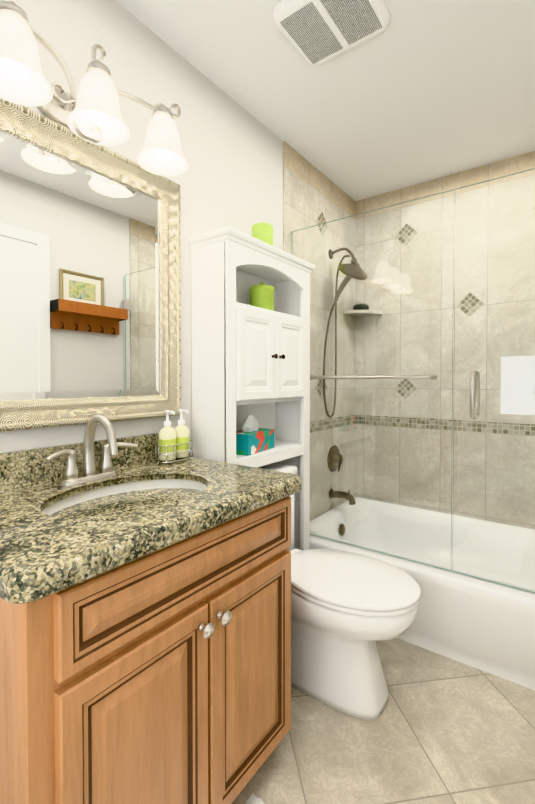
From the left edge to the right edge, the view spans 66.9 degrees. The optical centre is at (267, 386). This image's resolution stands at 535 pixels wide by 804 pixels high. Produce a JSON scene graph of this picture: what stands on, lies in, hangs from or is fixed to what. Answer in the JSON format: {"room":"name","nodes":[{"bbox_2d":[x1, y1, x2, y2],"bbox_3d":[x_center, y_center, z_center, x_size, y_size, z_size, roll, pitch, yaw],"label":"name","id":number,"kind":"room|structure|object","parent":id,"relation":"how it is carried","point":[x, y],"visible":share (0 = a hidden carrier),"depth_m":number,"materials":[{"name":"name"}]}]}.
{"room":"bathroom","nodes":[
{"label":"bathroom","id":0,"kind":"room"},
{"bbox_2d":[0,0,282,456],"bbox_3d":[-0.493,-0.069,1.472,0.100,2.440,3.813,1,1,36],"label":"wall","id":1,"kind":"structure","parent":0,"point":[232,153],"depth_m":1.59,"materials":[{"name":"white paint"}]},
{"bbox_2d":[0,98,180,431],"bbox_3d":[-0.582,-0.325,1.232,0.035,0.880,0.812,1,1,36],"label":"vanity mirror","id":2,"kind":"object","parent":1,"relation":"attached to","point":[90,280],"visible":0.92,"depth_m":1.25,"materials":[{"name":"silver metal"}]},
{"bbox_2d":[0,0,188,175],"bbox_3d":[-0.491,-0.873,1.182,0.232,0.309,0.649,1,1,36],"label":"sconce","id":3,"kind":"object","parent":1,"relation":"attached to","point":[89,111],"visible":1,"depth_m":1.12,"materials":[{"name":"white glass"}]},
{"bbox_2d":[316,212,327,235],"bbox_3d":[0.330,-0.995,2.477,0.010,0.105,0.105,1,-44,36],"label":"accent tile","id":4,"kind":"object","parent":1,"relation":"attached to","point":[320,219],"depth_m":2.47,"materials":[{"name":"tile"}]},
{"bbox_2d":[316,379,327,399],"bbox_3d":[0.330,0.004,2.493,0.010,0.105,0.105,1,-44,36],"label":"accent tile","id":5,"kind":"object","parent":1,"relation":"attached to","point":[319,387],"depth_m":2.49,"materials":[{"name":"tile"}]},
{"bbox_2d":[310,415,354,432],"bbox_3d":[0.353,0.236,2.529,0.009,0.065,0.899,1,1,36],"label":"tile band","id":6,"kind":"object","parent":1,"relation":"attached to","point":[337,421],"depth_m":2.60,"materials":[{"name":"tile"}]},
{"bbox_2d":[115,0,534,200],"bbox_3d":[0.170,-1.311,0.961,1.750,0.060,3.813,1,1,36],"label":"ceiling","id":7,"kind":"structure","parent":0,"point":[414,92],"depth_m":1.72,"materials":[{"name":"white paint"}]},
{"bbox_2d":[272,0,390,65],"bbox_3d":[0.223,-1.275,1.412,0.340,0.026,0.310,1,1,36],"label":"fan","id":8,"kind":"object","parent":7,"relation":"attached to","point":[317,32],"visible":1,"depth_m":1.41,"materials":[{"name":"white plastic"}]},
{"bbox_2d":[231,638,534,803],"bbox_3d":[0.170,1.189,1.002,1.750,0.060,3.813,1,1,36],"label":"floor","id":9,"kind":"structure","parent":0,"point":[441,729],"depth_m":1.30,"materials":[{"name":"tile"}]},
{"bbox_2d":[0,414,301,803],"bbox_3d":[-0.350,0.619,1.101,0.581,1.077,0.830,1,1,36],"label":"bathroom vanity","id":10,"kind":"object","parent":9,"relation":"on","point":[145,628],"visible":1,"depth_m":0.87,"materials":[{"name":"brown wood"}]},
{"bbox_2d":[155,409,192,463],"bbox_3d":[-0.340,0.176,1.475,0.086,0.187,0.152,1,1,36],"label":"soap caddy","id":11,"kind":"object","parent":10,"relation":"on","point":[173,443],"visible":1,"depth_m":1.44,"materials":[{"name":"white plastic"}]},
{"bbox_2d":[188,226,314,550],"bbox_3d":[-0.033,0.273,1.813,0.236,1.745,0.636,1,1,36],"label":"etagere","id":12,"kind":"object","parent":9,"relation":"on","point":[248,359],"visible":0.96,"depth_m":1.64,"materials":[{"name":"white paint"}]},
{"bbox_2d":[236,414,273,455],"bbox_3d":[-0.076,0.201,1.788,0.120,0.158,0.230,1,1,29],"label":"tissue box","id":13,"kind":"object","parent":12,"relation":"on","point":[252,437],"visible":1,"depth_m":1.74,"materials":[{"name":"teal cardboard"}]},
{"bbox_2d":[249,282,274,310],"bbox_3d":[-0.025,-0.405,1.847,0.116,0.145,0.116,1,1,36],"label":"canister","id":14,"kind":"object","parent":12,"relation":"on","point":[261,295],"visible":0.77,"depth_m":1.80,"materials":[{"name":"green ceramic"}]},
{"bbox_2d":[252,222,272,245],"bbox_3d":[-0.024,-0.668,1.853,0.098,0.134,0.098,1,1,36],"label":"candle","id":15,"kind":"object","parent":12,"relation":"on","point":[262,231],"visible":0.62,"depth_m":1.81,"materials":[{"name":"green wax"}]},
{"bbox_2d":[246,793,264,803],"bbox_3d":[-0.069,1.145,0.703,0.488,0.030,0.758,1,1,36],"label":"bath rug","id":16,"kind":"object","parent":9,"relation":"on","point":[253,799],"visible":1,"depth_m":1.12,"materials":[{"name":"white fabric"}]},
{"bbox_2d":[257,463,420,720],"bbox_3d":[0.182,0.759,1.613,0.822,0.779,0.410,1,1,36],"label":"toilet","id":17,"kind":"object","parent":9,"relation":"on","point":[348,609],"visible":0.67,"depth_m":1.44,"materials":[{"name":"ceramic"}]},
{"bbox_2d":[310,496,534,690],"bbox_3d":[0.974,0.966,2.084,1.532,0.350,0.893,1,1,36],"label":"bathtub","id":18,"kind":"object","parent":9,"relation":"on","point":[483,625],"visible":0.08,"depth_m":1.80,"materials":[{"name":"ceramic"}]},
{"bbox_2d":[292,168,534,592],"bbox_3d":[0.749,-0.022,1.764,1.531,1.634,0.134,1,1,36],"label":"shower enclosure","id":19,"kind":"object","parent":18,"relation":"on","point":[475,394],"visible":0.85,"depth_m":1.77,"materials":[{"name":"clear glass"}]},
{"bbox_3d":[1.274,-0.085,2.474,1.750,2.440,0.100,1,1,36],"label":"wall","id":20,"kind":"structure","parent":0,"visible":0},
{"bbox_2d":[343,310,382,317],"bbox_3d":[0.644,-0.500,2.736,0.200,0.022,0.200,1,1,36],"label":"corner shelf","id":21,"kind":"object","parent":20,"relation":"attached to","point":[352,313],"depth_m":2.70,"materials":[{"name":"tile"}]},
{"bbox_2d":[353,304,368,309],"bbox_3d":[0.639,-0.539,2.768,0.110,0.052,0.107,1,1,36],"label":"loofah","id":22,"kind":"object","parent":21,"relation":"on","point":[361,308],"depth_m":2.73,"materials":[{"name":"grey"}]},
{"bbox_2d":[394,379,416,398],"bbox_3d":[0.913,0.012,2.674,0.010,0.105,0.105,-1,47,-53],"label":"accent tile","id":23,"kind":"object","parent":20,"relation":"attached to","point":[408,388],"depth_m":2.67,"materials":[{"name":"tile"}]},
{"bbox_2d":[395,223,417,245],"bbox_3d":[0.913,-0.998,2.658,0.010,0.105,0.105,-1,47,-53],"label":"accent tile","id":24,"kind":"object","parent":20,"relation":"attached to","point":[404,240],"depth_m":2.65,"materials":[{"name":"tile"}]},
{"bbox_2d":[283,141,534,219],"bbox_3d":[0.975,-1.234,2.050,1.550,0.130,0.907,1,1,36],"label":"wall tile","id":25,"kind":"structure","parent":20,"relation":"attached to","point":[300,166],"depth_m":2.47,"materials":[{"name":"beige tile"}]},
{"bbox_2d":[283,166,534,423],"bbox_3d":[0.975,-0.479,2.062,1.550,1.380,0.907,1,1,36],"label":"wall tile","id":26,"kind":"structure","parent":20,"relation":"attached to","point":[305,204],"depth_m":2.50,"materials":[{"name":"beige tile"}]},
{"bbox_2d":[323,248,366,504],"bbox_3d":[0.496,-0.069,2.501,0.250,1.604,0.283,1,1,36],"label":"shower fixture","id":27,"kind":"object","parent":26,"relation":"attached to","point":[356,272],"depth_m":2.51,"materials":[{"name":"brown metal"}]},
{"bbox_2d":[310,424,534,528],"bbox_3d":[0.975,0.709,2.082,1.550,0.865,0.907,1,1,36],"label":"wall tile","id":28,"kind":"structure","parent":20,"relation":"attached to","point":[368,433],"depth_m":2.53,"materials":[{"name":"beige tile"}]},
{"bbox_2d":[355,415,534,435],"bbox_3d":[1.242,0.238,2.435,1.534,0.065,0.009,1,1,36],"label":"tile band","id":29,"kind":"object","parent":20,"relation":"attached to","point":[433,422],"depth_m":2.51,"materials":[{"name":"tile"}]},
{"bbox_2d":[457,293,483,315],"bbox_3d":[1.220,-0.495,2.439,0.010,0.105,0.105,-1,47,-53],"label":"accent tile","id":30,"kind":"object","parent":20,"relation":"attached to","point":[468,299],"depth_m":2.43,"materials":[{"name":"tile"}]}
]}

